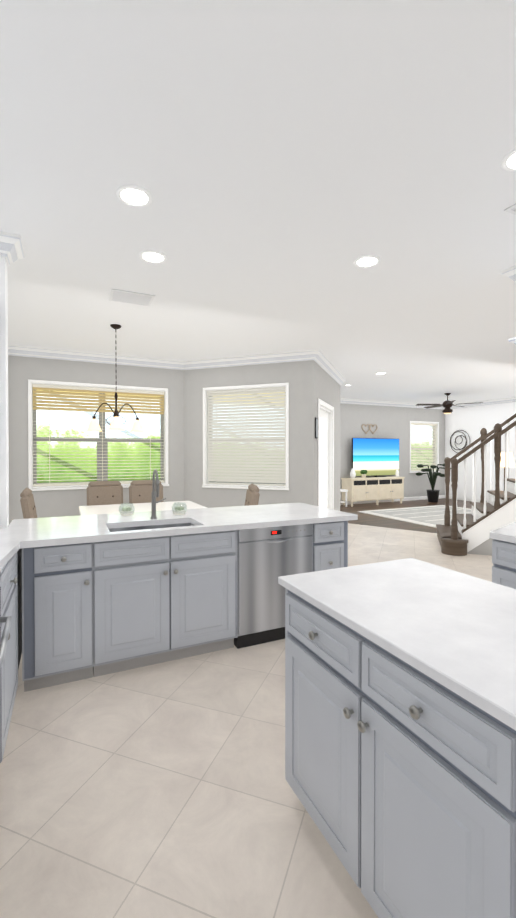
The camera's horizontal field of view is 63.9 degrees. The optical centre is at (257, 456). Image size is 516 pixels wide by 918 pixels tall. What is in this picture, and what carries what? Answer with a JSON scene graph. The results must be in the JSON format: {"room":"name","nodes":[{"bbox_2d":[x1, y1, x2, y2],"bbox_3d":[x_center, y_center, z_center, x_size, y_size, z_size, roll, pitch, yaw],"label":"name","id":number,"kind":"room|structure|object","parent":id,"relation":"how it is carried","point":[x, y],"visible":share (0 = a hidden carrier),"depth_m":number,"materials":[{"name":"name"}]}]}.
{"room":"dining room and kitchen","nodes":[
{"label":"dining room and kitchen","id":0,"kind":"room"},
{"bbox_2d":[0,257,8,527],"bbox_3d":[-1.939,-0.032,2.732,0.490,2.850,0.120,0,1,-25],"label":"wall","id":1,"kind":"structure","parent":0,"point":[4,478],"depth_m":2.76,"materials":[{"name":"white paint"}]},
{"bbox_2d":[8,355,339,523],"bbox_3d":[-0.375,-0.060,5.432,5.900,2.850,3.463,0,1,-25],"label":"wall","id":2,"kind":"structure","parent":0,"point":[310,382],"depth_m":6.05,"materials":[{"name":"grey paint"}]},
{"bbox_2d":[28,380,168,490],"bbox_3d":[-2.304,-0.294,6.131,1.940,1.525,0.180,0,1,-25],"label":"nook window","id":3,"kind":"structure","parent":2,"relation":"in","point":[35,439],"depth_m":6.12,"materials":[{"name":"white"}]},
{"bbox_2d":[32,384,163,485],"bbox_3d":[-2.302,-0.298,6.127,1.818,1.420,0.060,0,1,-25],"label":"blinds","id":4,"kind":"object","parent":3,"relation":"attached to","point":[144,406],"visible":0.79,"depth_m":6.06,"materials":[{"name":"beige wood"}]},
{"bbox_2d":[202,383,288,489],"bbox_3d":[-0.186,-0.291,6.289,1.410,1.555,0.180,0,1,20],"label":"nook window","id":5,"kind":"structure","parent":2,"relation":"in","point":[205,441],"depth_m":6.30,"materials":[{"name":"white"}]},
{"bbox_2d":[207,387,285,485],"bbox_3d":[-0.188,-0.295,6.285,1.288,1.450,0.060,0,1,20],"label":"blinds","id":6,"kind":"object","parent":5,"relation":"attached to","point":[241,448],"visible":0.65,"depth_m":6.28,"materials":[{"name":"white plastic"}]},
{"bbox_2d":[0,231,515,409],"bbox_3d":[3.216,-1.413,4.591,11.440,0.125,12.600,0,1,-25],"label":"crown molding","id":7,"kind":"structure","parent":2,"relation":"attached to","point":[11,249],"depth_m":6.07,"materials":[{"name":"white wood"}]},
{"bbox_2d":[315,417,317,438],"bbox_3d":[0.847,-0.411,5.995,0.020,0.300,0.140,0,1,20],"label":"picture frame","id":8,"kind":"object","parent":2,"relation":"attached to","point":[316,428],"visible":0.96,"depth_m":5.95,"materials":[{"name":"black plastic"}]},
{"bbox_2d":[317,398,333,509],"bbox_3d":[1.038,0.244,6.757,0.178,2.215,1.320,0,1,20],"label":"patio door","id":9,"kind":"structure","parent":2,"relation":"in","point":[325,465],"depth_m":7.09,"materials":[{"name":"white wood"}]},
{"bbox_2d":[341,495,488,504],"bbox_3d":[1.555,1.286,8.060,12.154,0.104,4.878,0,1,-33],"label":"baseboard","id":10,"kind":"structure","parent":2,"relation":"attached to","point":[416,498],"depth_m":11.98,"materials":[{"name":"white wood"}]},
{"bbox_2d":[0,523,492,917],"bbox_3d":[3.217,1.422,4.786,12.180,0.100,12.900,0,1,-25],"label":"floor","id":11,"kind":"structure","parent":0,"point":[162,790],"depth_m":1.70,"materials":[{"name":"beige tile"}]},
{"bbox_2d":[0,572,11,668],"bbox_3d":[-1.134,0.946,1.219,0.666,0.925,0.858,0,1,-25],"label":"range oven","id":12,"kind":"object","parent":11,"relation":"on","point":[5,634],"visible":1,"depth_m":1.50,"materials":[{"name":"silver metal"}]},
{"bbox_2d":[0,548,21,762],"bbox_3d":[-1.606,0.962,2.152,0.614,0.876,1.225,0,1,-25],"label":"base cabinet","id":13,"kind":"object","parent":11,"relation":"on","point":[11,589],"visible":0.81,"depth_m":1.88,"materials":[{"name":"paint"}]},
{"bbox_2d":[0,538,23,569],"bbox_3d":[-1.484,0.507,1.903,0.630,0.040,0.676,0,1,-25],"label":"countertop","id":14,"kind":"structure","parent":13,"relation":"on","point":[8,546],"depth_m":2.22,"materials":[{"name":"white stone"}]},
{"bbox_2d":[0,526,27,537],"bbox_3d":[-1.733,0.501,2.441,0.630,0.040,0.330,0,1,-25],"label":"countertop","id":15,"kind":"structure","parent":13,"relation":"on","point":[16,535],"depth_m":2.64,"materials":[{"name":"white stone"}]},
{"bbox_2d":[8,502,357,547],"bbox_3d":[-0.745,0.494,3.124,2.998,0.040,0.905,0,1,-25],"label":"countertop","id":16,"kind":"structure","parent":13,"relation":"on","point":[65,530],"depth_m":3.05,"materials":[{"name":"white stone"}]},
{"bbox_2d":[119,502,134,515],"bbox_3d":[-1.046,0.422,3.294,0.124,0.100,0.124,0,1,-25],"label":"bowl","id":17,"kind":"object","parent":16,"relation":"on","point":[126,511],"visible":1,"depth_m":3.27,"materials":[{"name":"clear glass"}]},
{"bbox_2d":[109,523,194,531],"bbox_3d":[-0.731,0.617,2.916,0.644,0.198,0.379,0,1,-25],"label":"undermount sink","id":18,"kind":"object","parent":16,"relation":"in","point":[148,527],"visible":0.02,"depth_m":3.08,"materials":[{"name":"silver metal"}]},
{"bbox_2d":[150,469,165,518],"bbox_3d":[-0.737,0.285,3.116,0.123,0.378,0.182,0,1,-25],"label":"kitchen faucet","id":19,"kind":"object","parent":16,"relation":"on","point":[155,488],"visible":1,"depth_m":3.15,"materials":[{"name":"silver metal"}]},
{"bbox_2d":[172,502,186,514],"bbox_3d":[-0.633,0.421,3.331,0.124,0.100,0.124,0,1,-25],"label":"bowl","id":20,"kind":"object","parent":16,"relation":"on","point":[180,510],"visible":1,"depth_m":3.30,"materials":[{"name":"clear glass"}]},
{"bbox_2d":[20,488,36,518],"bbox_3d":[-2.303,0.862,4.612,0.576,1.023,0.480,0,1,-25],"label":"dining chair","id":21,"kind":"object","parent":11,"relation":"on","point":[28,507],"visible":0.35,"depth_m":4.32,"materials":[{"name":"brown fabric"}]},
{"bbox_2d":[22,541,105,691],"bbox_3d":[-1.283,0.956,2.749,0.446,0.876,0.640,0,1,-25],"label":"base cabinet","id":22,"kind":"object","parent":11,"relation":"on","point":[92,609],"depth_m":2.46,"materials":[{"name":"paint"}]},
{"bbox_2d":[87,481,122,505],"bbox_3d":[-2.018,0.853,5.513,0.480,1.023,0.576,0,1,-25],"label":"dining chair","id":23,"kind":"object","parent":11,"relation":"on","point":[104,492],"visible":0.4,"depth_m":5.67,"materials":[{"name":"brown wood"}]},
{"bbox_2d":[79,501,206,514],"bbox_3d":[-1.333,0.989,4.848,1.380,0.765,1.050,0,1,-25],"label":"dining table","id":24,"kind":"object","parent":11,"relation":"on","point":[111,509],"visible":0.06,"depth_m":4.91,"materials":[{"name":"white"}]},
{"bbox_2d":[129,480,163,503],"bbox_3d":[-1.498,0.851,5.699,0.480,1.023,0.576,0,1,-25],"label":"dining chair","id":25,"kind":"object","parent":11,"relation":"on","point":[140,491],"visible":0.25,"depth_m":5.84,"materials":[{"name":"brown wood"}]},
{"bbox_2d":[106,530,237,673],"bbox_3d":[-0.735,0.953,3.003,1.022,0.876,0.640,0,1,-25],"label":"base cabinet","id":26,"kind":"object","parent":11,"relation":"on","point":[169,598],"depth_m":2.73,"materials":[{"name":"paint"}]},
{"bbox_2d":[244,484,259,505],"bbox_3d":[-0.295,0.858,5.047,0.576,1.023,0.480,0,1,-10],"label":"dining chair","id":27,"kind":"object","parent":11,"relation":"on","point":[252,495],"visible":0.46,"depth_m":4.90,"materials":[{"name":"brown fabric"}]},
{"bbox_2d":[234,524,311,648],"bbox_3d":[0.029,0.951,3.307,0.612,0.872,0.604,0,1,-25],"label":"dishwasher","id":28,"kind":"object","parent":11,"relation":"on","point":[268,557],"visible":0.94,"depth_m":3.03,"materials":[{"name":"silver metal"}]},
{"bbox_2d":[310,521,347,571],"bbox_3d":[0.452,0.947,3.553,0.354,0.876,0.640,0,1,-25],"label":"base cabinet","id":29,"kind":"object","parent":11,"relation":"on","point":[329,539],"depth_m":3.25,"materials":[{"name":"paint"}]},
{"bbox_2d":[278,558,515,917],"bbox_3d":[0.615,0.950,1.370,0.751,0.915,1.028,0,1,-25],"label":"base cabinet","id":30,"kind":"object","parent":11,"relation":"on","point":[400,726],"visible":1,"depth_m":1.13,"materials":[{"name":"paint"}]},
{"bbox_2d":[436,413,515,555],"bbox_3d":[3.975,-0.194,5.936,2.550,3.180,1.440,0,1,20],"label":"staircase","id":31,"kind":"structure","parent":11,"relation":"on","point":[464,534],"depth_m":5.77,"materials":[{"name":"wood"},{"name":"white paint"}]},
{"bbox_2d":[489,537,515,588],"bbox_3d":[1.945,0.958,2.543,0.768,0.875,0.550,0,1,-25],"label":"base cabinet","id":32,"kind":"object","parent":11,"relation":"on","point":[504,555],"depth_m":2.55,"materials":[{"name":"paint"}]},
{"bbox_2d":[489,522,515,540],"bbox_3d":[1.884,0.499,2.656,0.778,0.040,0.825,0,1,-25],"label":"countertop","id":33,"kind":"structure","parent":32,"relation":"on","point":[508,531],"depth_m":2.61,"materials":[{"name":"white stone"}]},
{"bbox_2d":[0,0,515,403],"bbox_3d":[3.217,-1.538,4.755,12.180,0.120,12.900,0,1,-25],"label":"ceiling","id":34,"kind":"structure","parent":0,"point":[285,163],"depth_m":2.18,"materials":[{"name":"white paint"}]},
{"bbox_2d":[86,324,144,431],"bbox_3d":[-1.569,-0.881,4.628,0.650,1.190,0.605,0,1,-25],"label":"chandelier","id":35,"kind":"object","parent":34,"relation":"hanging from","point":[116,424],"visible":1,"depth_m":4.68,"materials":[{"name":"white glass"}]},
{"bbox_2d":[108,289,155,306],"bbox_3d":[-1.168,-1.463,3.824,0.380,0.009,0.300,0,1,-25],"label":"ceiling vent","id":36,"kind":"object","parent":34,"relation":"in","point":[129,297],"visible":1,"depth_m":3.81,"materials":[{"name":"white metal"}]},
{"bbox_2d":[116,185,151,206],"bbox_3d":[-0.689,-1.447,2.305,0.194,0.010,0.194,0,1,-25],"label":"recessed light","id":37,"kind":"object","parent":34,"relation":"in","point":[134,195],"visible":1,"depth_m":2.29,"materials":[{"name":"white"}]},
{"bbox_2d":[139,250,166,262],"bbox_3d":[-0.765,-1.454,3.019,0.194,0.010,0.194,0,1,-25],"label":"recessed light","id":38,"kind":"object","parent":34,"relation":"in","point":[151,256],"visible":1,"depth_m":3.01,"materials":[{"name":"white plastic"}]},
{"bbox_2d":[354,255,380,267],"bbox_3d":[0.815,-1.455,3.090,0.194,0.010,0.194,0,1,-25],"label":"recessed light","id":39,"kind":"object","parent":34,"relation":"in","point":[364,261],"visible":1,"depth_m":3.08,"materials":[{"name":"white"}]},
{"bbox_2d":[416,393,482,413],"bbox_3d":[4.609,-1.282,10.095,1.476,0.500,1.452,0,1,-25],"label":"ceiling fan","id":40,"kind":"object","parent":34,"relation":"hanging from","point":[447,405],"visible":1,"depth_m":10.01,"materials":[{"name":"brown metal"}]},
{"bbox_2d":[501,148,515,170],"bbox_3d":[1.288,-1.444,1.998,0.194,0.010,0.194,0,1,-25],"label":"recessed light","id":41,"kind":"object","parent":34,"relation":"in","point":[508,162],"visible":1,"depth_m":2.03,"materials":[{"name":"white"}]},
{"bbox_2d":[504,203,515,214],"bbox_3d":[1.626,-1.448,2.304,0.210,0.009,0.390,0,1,-25],"label":"ceiling vent","id":42,"kind":"object","parent":34,"relation":"in","point":[511,209],"visible":1,"depth_m":2.43,"materials":[{"name":"white"}]},
{"bbox_2d":[340,403,443,500],"bbox_3d":[3.063,-0.123,11.566,5.820,2.850,0.160,0,1,-25],"label":"wall","id":43,"kind":"structure","parent":0,"point":[390,422],"depth_m":11.86,"materials":[{"name":"grey paint"}]},
{"bbox_2d":[362,424,377,433],"bbox_3d":[3.095,-0.753,11.467,0.549,0.278,0.028,0,1,-25],"label":"wall art","id":44,"kind":"object","parent":43,"relation":"attached to","point":[369,428],"visible":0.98,"depth_m":11.45,"materials":[{"name":"beige wicker"}]},
{"bbox_2d":[409,421,438,472],"bbox_3d":[4.949,-0.280,12.417,1.190,1.525,0.180,0,1,-25],"label":"living room window","id":45,"kind":"structure","parent":43,"relation":"in","point":[437,444],"depth_m":12.57,"materials":[{"name":"white"}]},
{"bbox_2d":[411,423,436,470],"bbox_3d":[4.951,-0.283,12.413,1.068,1.420,0.060,0,1,-25],"label":"window blinds","id":46,"kind":"object","parent":45,"relation":"attached to","point":[422,425],"visible":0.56,"depth_m":12.41,"materials":[{"name":"beige plastic"}]},
{"bbox_2d":[340,498,471,532],"bbox_3d":[4.225,1.319,9.717,6.200,0.004,4.300,0,1,-25],"label":"floor","id":47,"kind":"structure","parent":0,"point":[370,520],"depth_m":10.05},
{"bbox_2d":[340,489,347,506],"bbox_3d":[2.080,1.083,10.775,0.400,0.446,0.330,0,1,-25],"label":"bench","id":48,"kind":"object","parent":47,"relation":"on","point":[345,491],"visible":0.42,"depth_m":10.73,"materials":[{"name":"white wood"}]},
{"bbox_2d":[341,476,404,506],"bbox_3d":[3.140,0.938,11.221,1.820,0.735,0.481,0,1,-25],"label":"tv console","id":49,"kind":"object","parent":47,"relation":"on","point":[377,489],"visible":0.92,"depth_m":10.98,"materials":[{"name":"beige wood"}]},
{"bbox_2d":[350,468,355,477],"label":"vase","id":50,"kind":"object","parent":49,"relation":"on","point":[353,473],"depth_m":10.79,"materials":[{"name":"white ceramic"}]},
{"bbox_2d":[360,470,366,477],"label":"potted plant","id":51,"kind":"object","parent":49,"relation":"on","point":[363,472],"depth_m":10.93,"materials":[{"name":"green plant"}]},
{"bbox_2d":[352,438,398,477],"bbox_3d":[3.237,0.036,11.335,1.620,1.064,0.110,0,1,-25],"label":"screen","id":52,"kind":"object","parent":49,"relation":"on","point":[376,457],"visible":0.85,"depth_m":11.30,"materials":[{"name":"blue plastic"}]},
{"bbox_2d":[359,505,471,527],"bbox_3d":[4.212,1.315,9.270,2.900,0.013,2.600,0,1,-25],"label":"living room rug","id":53,"kind":"object","parent":47,"relation":"on","point":[431,516],"visible":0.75,"depth_m":9.47,"materials":[{"name":"white fabric"}]},
{"bbox_2d":[416,463,450,501],"bbox_3d":[4.989,0.740,11.774,0.928,1.110,0.938,0,1,-25],"label":"floor plant","id":54,"kind":"object","parent":47,"relation":"on","point":[432,495],"visible":0.94,"depth_m":11.69,"materials":[{"name":"green plant"}]},
{"bbox_2d":[500,452,514,490],"bbox_3d":[4.444,0.630,7.445,0.320,1.420,0.320,0,1,-25],"label":"lamp","id":55,"kind":"object","parent":47,"relation":"on","point":[511,462],"visible":0.25,"depth_m":7.33,"materials":[{"name":"white metal"}]},
{"bbox_2d":[444,402,515,499],"bbox_3d":[7.350,-0.102,9.476,0.160,2.850,7.560,0,1,-25],"label":"wall","id":56,"kind":"structure","parent":0,"point":[471,420],"depth_m":11.75,"materials":[{"name":"white paint"}]},
{"bbox_2d":[450,430,469,452],"bbox_3d":[5.956,-0.435,12.221,0.034,0.698,0.698,0,1,-25],"label":"wall art","id":57,"kind":"object","parent":56,"relation":"attached to","point":[461,442],"visible":0.9,"depth_m":12.22,"materials":[{"name":"brown metal"}]},
{"label":"outside","id":58,"kind":"structure","parent":0,"visible":0},
{"bbox_2d":[36,390,431,482],"bbox_3d":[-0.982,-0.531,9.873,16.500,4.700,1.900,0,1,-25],"label":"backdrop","id":59,"kind":"structure","parent":58,"point":[116,445],"depth_m":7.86,"materials":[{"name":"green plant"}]}
]}

